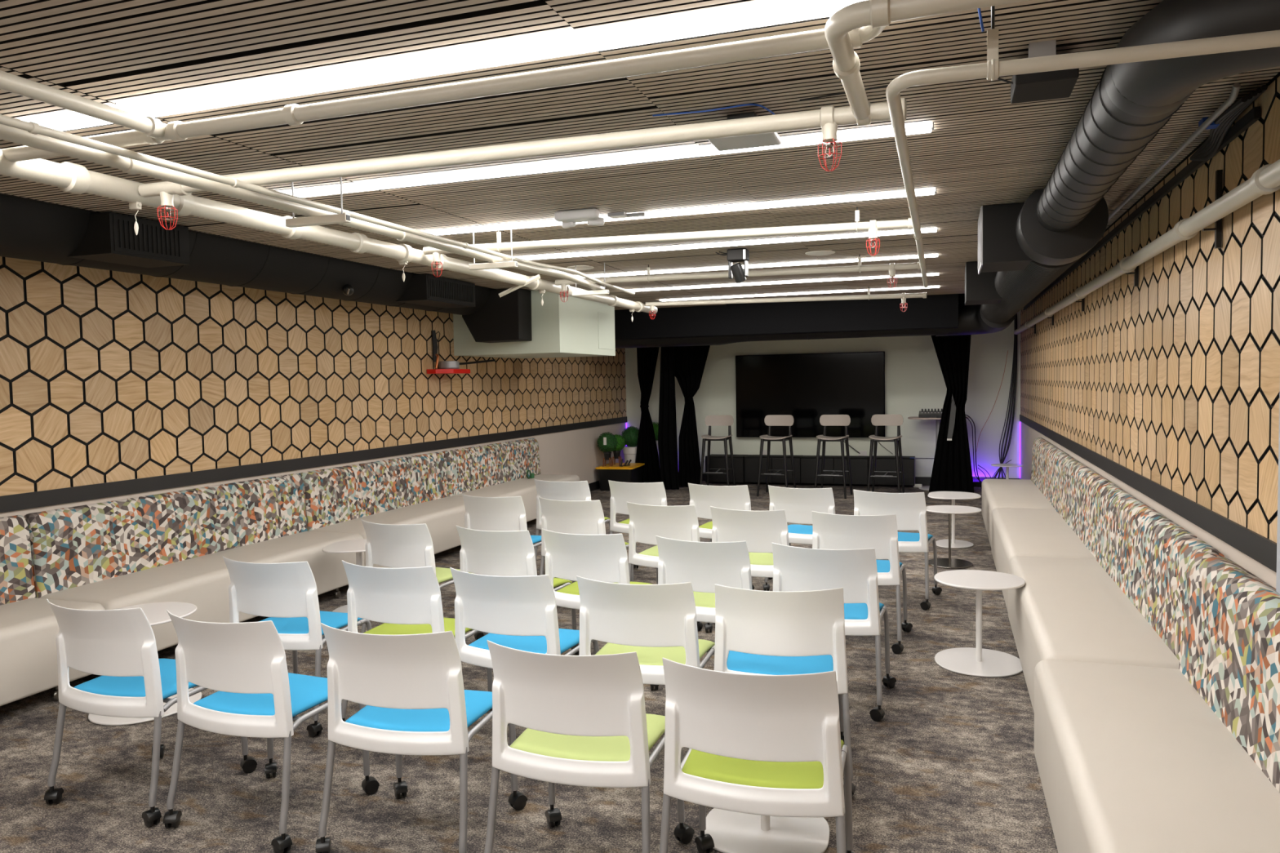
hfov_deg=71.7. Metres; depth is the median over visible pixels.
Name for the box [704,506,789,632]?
chair
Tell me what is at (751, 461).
media cabinet
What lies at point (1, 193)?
ceiling
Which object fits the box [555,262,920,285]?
pipe
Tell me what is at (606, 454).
pot
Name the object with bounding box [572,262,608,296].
bracket
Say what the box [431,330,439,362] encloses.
cable bundle
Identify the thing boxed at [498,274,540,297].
brace
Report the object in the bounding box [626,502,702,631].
chair
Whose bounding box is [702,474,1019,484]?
baseboard
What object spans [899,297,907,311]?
sprinkler
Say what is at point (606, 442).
potted topiary
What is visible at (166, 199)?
sprinkler
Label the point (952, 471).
curtain
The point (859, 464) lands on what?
media cabinet
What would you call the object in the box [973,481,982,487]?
uplight
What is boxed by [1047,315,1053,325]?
bracket
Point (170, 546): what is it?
bench
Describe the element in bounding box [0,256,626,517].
wall
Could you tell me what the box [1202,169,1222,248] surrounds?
bracket
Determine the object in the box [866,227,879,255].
sprinkler
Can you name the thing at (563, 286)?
sprinkler
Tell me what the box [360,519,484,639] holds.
chair
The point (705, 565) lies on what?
chair
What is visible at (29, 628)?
bench
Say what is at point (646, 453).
curtain
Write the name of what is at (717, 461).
media cabinet
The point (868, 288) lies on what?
hanger
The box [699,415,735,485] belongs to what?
bar stool
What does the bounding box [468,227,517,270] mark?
bracket
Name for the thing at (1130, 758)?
bench
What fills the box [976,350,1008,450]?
wire
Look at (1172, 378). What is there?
wall
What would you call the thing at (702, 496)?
chair
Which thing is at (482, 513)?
chair
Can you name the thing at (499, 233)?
hanger
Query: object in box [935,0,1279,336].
air duct
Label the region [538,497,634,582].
chair
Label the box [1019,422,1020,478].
led strip
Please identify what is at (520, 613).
chair
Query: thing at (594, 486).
baseboard
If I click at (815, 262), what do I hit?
recessed light
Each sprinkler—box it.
[156,191,177,230]
[431,252,443,276]
[560,284,568,302]
[648,305,655,319]
[817,121,842,171]
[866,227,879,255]
[887,268,897,288]
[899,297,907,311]
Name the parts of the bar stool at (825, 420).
leg, leg, seat, seat frame, backrest, leg, leg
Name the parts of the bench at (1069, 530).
seat, backrest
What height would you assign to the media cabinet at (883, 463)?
0.408 m
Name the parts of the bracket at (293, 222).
threaded rod, threaded rod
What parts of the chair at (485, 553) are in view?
backrest, frame, seat, leg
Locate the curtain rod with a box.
[614,328,935,348]
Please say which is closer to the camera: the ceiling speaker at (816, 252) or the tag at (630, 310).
the ceiling speaker at (816, 252)
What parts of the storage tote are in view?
lid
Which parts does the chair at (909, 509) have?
backrest, seat, leg, frame, leg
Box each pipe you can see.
[0,70,166,137]
[0,114,635,295]
[0,124,604,289]
[0,148,657,314]
[1,25,885,161]
[137,97,906,197]
[422,217,913,254]
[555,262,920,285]
[645,292,926,306]
[824,0,1026,119]
[885,29,1279,287]
[1013,159,1279,334]
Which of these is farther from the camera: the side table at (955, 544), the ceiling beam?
the ceiling beam
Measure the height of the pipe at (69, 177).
0.113 m
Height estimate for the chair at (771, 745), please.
0.811 m
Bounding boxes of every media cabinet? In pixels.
[705,454,748,483]
[744,454,803,484]
[800,455,869,484]
[868,455,915,485]
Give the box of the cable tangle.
[977,459,1011,479]
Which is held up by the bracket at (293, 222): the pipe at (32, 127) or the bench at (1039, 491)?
the pipe at (32, 127)
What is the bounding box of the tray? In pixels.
[426,368,470,373]
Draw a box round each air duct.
[0,194,531,342]
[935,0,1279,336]
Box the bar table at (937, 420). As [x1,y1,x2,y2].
[907,416,969,490]
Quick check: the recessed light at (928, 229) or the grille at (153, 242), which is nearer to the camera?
the grille at (153, 242)
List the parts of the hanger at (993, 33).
rod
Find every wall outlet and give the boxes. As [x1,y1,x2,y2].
[762,449,767,454]
[858,450,866,456]
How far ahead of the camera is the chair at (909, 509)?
6.12 m
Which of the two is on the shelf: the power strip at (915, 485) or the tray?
the tray
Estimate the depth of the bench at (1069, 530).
6.28 m
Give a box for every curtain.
[635,346,661,483]
[657,346,679,489]
[675,345,710,487]
[928,293,973,493]
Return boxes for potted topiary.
[596,431,617,466]
[612,434,625,465]
[621,426,639,462]
[652,422,659,460]
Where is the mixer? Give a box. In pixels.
[918,408,942,417]
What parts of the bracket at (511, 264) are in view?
threaded rod, threaded rod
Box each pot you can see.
[603,451,611,459]
[613,450,621,458]
[622,446,636,462]
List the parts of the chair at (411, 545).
leg, backrest, frame, seat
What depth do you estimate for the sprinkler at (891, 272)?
6.83 m
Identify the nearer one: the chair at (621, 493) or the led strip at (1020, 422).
the chair at (621, 493)
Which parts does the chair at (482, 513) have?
backrest, seat, frame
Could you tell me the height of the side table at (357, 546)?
0.473 m
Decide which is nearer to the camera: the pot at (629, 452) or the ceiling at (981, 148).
the ceiling at (981, 148)
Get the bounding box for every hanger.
[496,230,501,252]
[647,264,649,282]
[854,206,859,231]
[857,253,861,272]
[867,286,870,300]
[986,5,998,80]
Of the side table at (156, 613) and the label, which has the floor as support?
the side table at (156, 613)
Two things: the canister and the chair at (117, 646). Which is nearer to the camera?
the chair at (117, 646)
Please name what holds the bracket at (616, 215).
attached to the ceiling at (981, 148)
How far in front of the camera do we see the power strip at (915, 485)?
12.76 m
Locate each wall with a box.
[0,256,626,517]
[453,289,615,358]
[624,310,1021,478]
[1020,71,1279,588]
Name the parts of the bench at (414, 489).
backrest, seat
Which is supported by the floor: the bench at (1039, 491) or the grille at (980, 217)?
the bench at (1039, 491)
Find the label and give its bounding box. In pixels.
[1198,116,1219,129]
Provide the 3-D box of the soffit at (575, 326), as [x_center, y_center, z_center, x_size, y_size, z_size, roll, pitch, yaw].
[-1.141,-1.118,9.968,1.241,0.642,1.610,0,3,19]
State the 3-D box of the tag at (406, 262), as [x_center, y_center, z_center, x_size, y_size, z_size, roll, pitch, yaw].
[-1.462,-0.963,5.476,0.060,0.136,0.024,0,3,19]
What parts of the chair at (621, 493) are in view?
seat, backrest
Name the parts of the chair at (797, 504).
seat, backrest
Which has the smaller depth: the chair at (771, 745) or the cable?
the cable
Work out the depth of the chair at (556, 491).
7.21 m
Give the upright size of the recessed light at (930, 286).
0.036 m
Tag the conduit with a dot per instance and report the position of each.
(1236, 86)
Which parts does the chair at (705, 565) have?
seat, backrest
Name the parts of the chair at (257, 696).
leg, backrest, seat, leg, leg, frame, leg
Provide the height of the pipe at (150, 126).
0.061 m
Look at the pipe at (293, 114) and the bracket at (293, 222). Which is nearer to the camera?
the pipe at (293, 114)
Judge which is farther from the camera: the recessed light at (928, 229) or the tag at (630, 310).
the tag at (630, 310)
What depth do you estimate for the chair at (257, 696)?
3.11 m
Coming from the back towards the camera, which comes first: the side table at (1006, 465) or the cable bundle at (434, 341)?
the side table at (1006, 465)
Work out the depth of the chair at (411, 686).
2.93 m
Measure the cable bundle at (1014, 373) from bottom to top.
2.493 m
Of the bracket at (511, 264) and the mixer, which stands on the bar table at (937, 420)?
the mixer
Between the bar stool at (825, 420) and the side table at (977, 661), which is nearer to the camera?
the side table at (977, 661)
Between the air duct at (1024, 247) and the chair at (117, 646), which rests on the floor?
the chair at (117, 646)
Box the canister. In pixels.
[439,360,459,368]
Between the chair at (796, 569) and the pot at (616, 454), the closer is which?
the chair at (796, 569)
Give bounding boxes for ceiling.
[0,0,1279,310]
[0,192,493,289]
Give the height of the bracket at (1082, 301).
0.140 m
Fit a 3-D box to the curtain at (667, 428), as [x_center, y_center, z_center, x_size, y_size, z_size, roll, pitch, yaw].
[0.399,-0.564,13.011,0.315,2.980,0.072,0,3,19]
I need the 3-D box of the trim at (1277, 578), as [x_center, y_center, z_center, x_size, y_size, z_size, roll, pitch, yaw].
[1.896,-0.059,2.414,0.050,1.515,0.695,0,3,19]
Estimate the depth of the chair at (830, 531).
5.17 m
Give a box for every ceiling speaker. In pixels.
[566,265,593,270]
[805,250,835,255]
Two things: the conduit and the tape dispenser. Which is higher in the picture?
the conduit
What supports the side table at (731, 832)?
on the floor
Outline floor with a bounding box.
[0,480,1057,852]
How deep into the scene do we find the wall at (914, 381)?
13.11 m
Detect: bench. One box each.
[0,515,105,706]
[24,473,364,651]
[298,451,465,568]
[441,437,579,522]
[982,437,1069,546]
[991,454,1115,612]
[1008,484,1225,711]
[1034,551,1279,852]
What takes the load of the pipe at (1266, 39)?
hanging from the hanger at (993, 33)
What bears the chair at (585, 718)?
on the floor
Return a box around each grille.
[112,214,187,261]
[427,275,475,305]
[977,205,982,274]
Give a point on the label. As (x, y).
(1212, 126)
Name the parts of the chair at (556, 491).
leg, backrest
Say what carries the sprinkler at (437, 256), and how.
attached to the pipe at (897, 224)
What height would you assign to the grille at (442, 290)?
0.190 m
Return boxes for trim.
[0,416,626,512]
[1019,414,1276,573]
[1275,394,1279,593]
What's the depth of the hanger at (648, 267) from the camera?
7.29 m
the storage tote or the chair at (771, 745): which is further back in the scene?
the storage tote
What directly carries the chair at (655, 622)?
on the floor
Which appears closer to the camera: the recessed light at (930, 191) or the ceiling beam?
the recessed light at (930, 191)
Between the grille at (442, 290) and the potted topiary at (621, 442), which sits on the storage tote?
the potted topiary at (621, 442)
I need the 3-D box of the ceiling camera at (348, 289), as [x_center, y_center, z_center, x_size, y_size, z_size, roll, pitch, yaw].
[-2.276,-1.067,6.908,0.102,0.090,0.102,0,3,19]
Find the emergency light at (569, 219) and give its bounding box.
[554,208,604,228]
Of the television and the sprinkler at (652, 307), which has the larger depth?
the television
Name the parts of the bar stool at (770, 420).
leg, leg, seat, seat frame, backrest, leg, leg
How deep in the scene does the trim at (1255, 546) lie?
3.93 m
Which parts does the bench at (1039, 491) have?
seat, backrest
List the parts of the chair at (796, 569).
backrest, seat, leg, frame, leg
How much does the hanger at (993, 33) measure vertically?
0.298 m
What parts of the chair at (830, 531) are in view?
backrest, seat, leg, frame, leg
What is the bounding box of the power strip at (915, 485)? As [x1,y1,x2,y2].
[913,484,922,487]
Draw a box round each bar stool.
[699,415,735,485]
[756,414,795,496]
[813,414,852,498]
[866,414,904,493]
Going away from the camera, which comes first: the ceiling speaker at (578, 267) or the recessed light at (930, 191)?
the recessed light at (930, 191)
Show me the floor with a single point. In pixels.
(949, 766)
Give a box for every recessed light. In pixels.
[21,0,864,130]
[280,121,933,197]
[422,187,935,235]
[514,227,937,260]
[576,253,938,278]
[627,272,939,291]
[659,285,939,301]
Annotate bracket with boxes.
[285,177,350,227]
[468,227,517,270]
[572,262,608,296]
[607,212,646,218]
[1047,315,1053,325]
[1075,297,1084,311]
[1125,265,1138,286]
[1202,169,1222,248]
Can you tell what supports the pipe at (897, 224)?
hanging from the hanger at (856, 211)
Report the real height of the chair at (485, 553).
0.811 m
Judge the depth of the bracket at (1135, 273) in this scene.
4.92 m
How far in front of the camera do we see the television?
13.41 m
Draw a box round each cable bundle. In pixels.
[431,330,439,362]
[965,414,982,489]
[992,313,1017,479]
[1023,84,1267,310]
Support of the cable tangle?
on the floor
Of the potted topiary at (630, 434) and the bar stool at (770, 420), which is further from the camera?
the potted topiary at (630, 434)
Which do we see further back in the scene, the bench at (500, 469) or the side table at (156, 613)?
the bench at (500, 469)
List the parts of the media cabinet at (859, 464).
door, door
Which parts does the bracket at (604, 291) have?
threaded rod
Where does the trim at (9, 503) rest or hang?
attached to the wall at (106, 375)
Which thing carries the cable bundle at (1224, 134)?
attached to the wall at (1172, 378)
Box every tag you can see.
[128,201,142,235]
[398,261,408,281]
[538,289,545,306]
[629,309,635,321]
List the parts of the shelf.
wall arm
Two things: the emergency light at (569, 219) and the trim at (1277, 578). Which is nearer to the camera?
the trim at (1277, 578)
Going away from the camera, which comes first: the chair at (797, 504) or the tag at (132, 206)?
the tag at (132, 206)
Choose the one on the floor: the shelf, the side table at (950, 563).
the side table at (950, 563)
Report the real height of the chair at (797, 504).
0.811 m
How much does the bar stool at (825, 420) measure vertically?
1.102 m
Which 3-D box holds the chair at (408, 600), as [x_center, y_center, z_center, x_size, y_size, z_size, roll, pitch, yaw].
[-1.059,1.004,4.190,0.586,0.811,0.578,0,3,21]
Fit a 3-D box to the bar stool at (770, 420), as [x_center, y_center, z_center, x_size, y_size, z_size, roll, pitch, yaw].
[1.886,0.399,12.250,0.438,1.102,0.497,0,3,24]
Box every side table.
[88,601,202,725]
[322,538,366,613]
[704,808,830,852]
[925,505,981,568]
[927,491,981,548]
[933,569,1025,677]
[991,463,1023,479]
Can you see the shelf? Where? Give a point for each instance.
(445, 366)
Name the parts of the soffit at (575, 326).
access panel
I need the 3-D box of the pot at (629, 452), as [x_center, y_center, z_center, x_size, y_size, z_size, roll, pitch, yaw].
[-0.120,0.607,13.999,0.286,0.580,0.286,0,3,19]
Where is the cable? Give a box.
[977,8,984,31]
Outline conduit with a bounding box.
[1108,83,1240,220]
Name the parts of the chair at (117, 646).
leg, backrest, seat, leg, frame, leg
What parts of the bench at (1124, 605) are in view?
seat, backrest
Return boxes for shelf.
[426,353,495,373]
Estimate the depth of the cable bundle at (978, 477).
12.25 m
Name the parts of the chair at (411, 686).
leg, backrest, leg, seat, leg, frame, leg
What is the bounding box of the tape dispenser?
[526,470,534,479]
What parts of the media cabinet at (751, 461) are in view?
door, door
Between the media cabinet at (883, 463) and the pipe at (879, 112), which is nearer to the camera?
the pipe at (879, 112)
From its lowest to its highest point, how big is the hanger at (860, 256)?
0.152 m
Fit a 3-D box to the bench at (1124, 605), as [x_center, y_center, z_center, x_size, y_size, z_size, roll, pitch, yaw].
[2.292,0.870,4.506,0.644,0.922,2.155,0,3,19]
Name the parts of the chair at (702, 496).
seat, backrest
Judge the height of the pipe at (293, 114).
0.084 m
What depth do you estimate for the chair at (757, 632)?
3.40 m
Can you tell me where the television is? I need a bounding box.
[735,351,884,437]
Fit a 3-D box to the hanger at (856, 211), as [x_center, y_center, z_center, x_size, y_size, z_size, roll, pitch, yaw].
[1.221,-1.170,4.978,0.024,0.152,0.063,0,3,19]
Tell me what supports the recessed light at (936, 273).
in the ceiling at (981, 148)
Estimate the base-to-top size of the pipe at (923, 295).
0.061 m
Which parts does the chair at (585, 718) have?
leg, leg, backrest, frame, seat, leg, leg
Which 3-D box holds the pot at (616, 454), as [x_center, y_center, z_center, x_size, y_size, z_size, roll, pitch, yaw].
[-0.348,0.422,13.336,0.121,0.120,0.121,0,3,19]
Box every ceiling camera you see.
[342,284,354,295]
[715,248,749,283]
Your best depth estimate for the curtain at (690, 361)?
13.22 m
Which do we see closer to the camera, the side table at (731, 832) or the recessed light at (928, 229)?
the side table at (731, 832)
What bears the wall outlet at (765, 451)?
attached to the wall at (914, 381)
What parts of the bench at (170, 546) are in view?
backrest, seat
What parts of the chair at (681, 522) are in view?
leg, seat, leg, backrest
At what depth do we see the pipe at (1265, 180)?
3.63 m
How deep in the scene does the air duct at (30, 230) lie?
5.76 m
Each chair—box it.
[44,599,257,827]
[163,609,379,852]
[222,556,372,737]
[315,622,527,852]
[341,560,492,721]
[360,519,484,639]
[449,567,599,668]
[456,525,579,654]
[462,493,556,588]
[484,640,694,852]
[534,479,609,570]
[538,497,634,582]
[542,528,652,609]
[576,575,715,684]
[608,480,666,568]
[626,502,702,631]
[649,535,752,689]
[659,657,854,852]
[688,483,772,590]
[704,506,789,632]
[714,584,855,795]
[763,484,835,591]
[772,542,896,721]
[811,511,912,653]
[853,489,942,610]
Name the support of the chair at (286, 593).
on the floor
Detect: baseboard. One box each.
[588,480,599,491]
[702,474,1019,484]
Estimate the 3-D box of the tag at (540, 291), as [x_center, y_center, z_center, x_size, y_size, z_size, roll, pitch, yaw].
[-0.814,-1.071,7.365,0.060,0.136,0.024,0,3,19]
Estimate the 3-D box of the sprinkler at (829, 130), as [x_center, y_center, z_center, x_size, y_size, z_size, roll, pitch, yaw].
[0.598,-0.886,2.793,0.076,0.158,0.076,0,3,19]
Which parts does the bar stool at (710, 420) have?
leg, leg, seat, seat frame, backrest, leg, leg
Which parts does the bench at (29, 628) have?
backrest, seat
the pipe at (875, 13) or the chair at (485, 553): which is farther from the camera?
the chair at (485, 553)
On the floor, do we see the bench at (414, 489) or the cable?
the bench at (414, 489)
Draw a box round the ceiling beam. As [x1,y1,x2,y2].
[614,293,958,340]
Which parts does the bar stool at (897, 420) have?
leg, leg, seat, seat frame, backrest, leg, leg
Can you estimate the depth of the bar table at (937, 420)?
12.54 m
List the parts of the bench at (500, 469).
backrest, seat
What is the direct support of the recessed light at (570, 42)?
in the ceiling at (981, 148)
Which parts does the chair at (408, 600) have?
leg, backrest, seat, frame, leg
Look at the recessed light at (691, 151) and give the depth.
3.84 m
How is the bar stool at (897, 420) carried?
on the floor
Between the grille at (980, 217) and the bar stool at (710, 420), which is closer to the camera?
the grille at (980, 217)
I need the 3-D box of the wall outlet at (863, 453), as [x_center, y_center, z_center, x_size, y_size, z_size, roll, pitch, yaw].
[3.351,0.406,13.336,0.120,0.080,0.008,0,3,19]
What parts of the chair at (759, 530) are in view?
backrest, seat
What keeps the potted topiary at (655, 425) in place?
on the floor
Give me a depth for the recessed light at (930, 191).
4.92 m
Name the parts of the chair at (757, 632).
seat, backrest, leg, leg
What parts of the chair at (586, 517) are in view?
leg, backrest, leg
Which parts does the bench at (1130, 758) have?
seat, backrest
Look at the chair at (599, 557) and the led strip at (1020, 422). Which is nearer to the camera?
the chair at (599, 557)
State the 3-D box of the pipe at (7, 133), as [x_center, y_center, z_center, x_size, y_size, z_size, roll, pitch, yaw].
[-1.752,-0.889,2.987,0.155,0.061,9.202,0,3,19]
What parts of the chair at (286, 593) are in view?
backrest, leg, seat, leg, frame, leg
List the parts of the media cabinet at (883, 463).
panel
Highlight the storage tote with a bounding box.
[595,462,644,490]

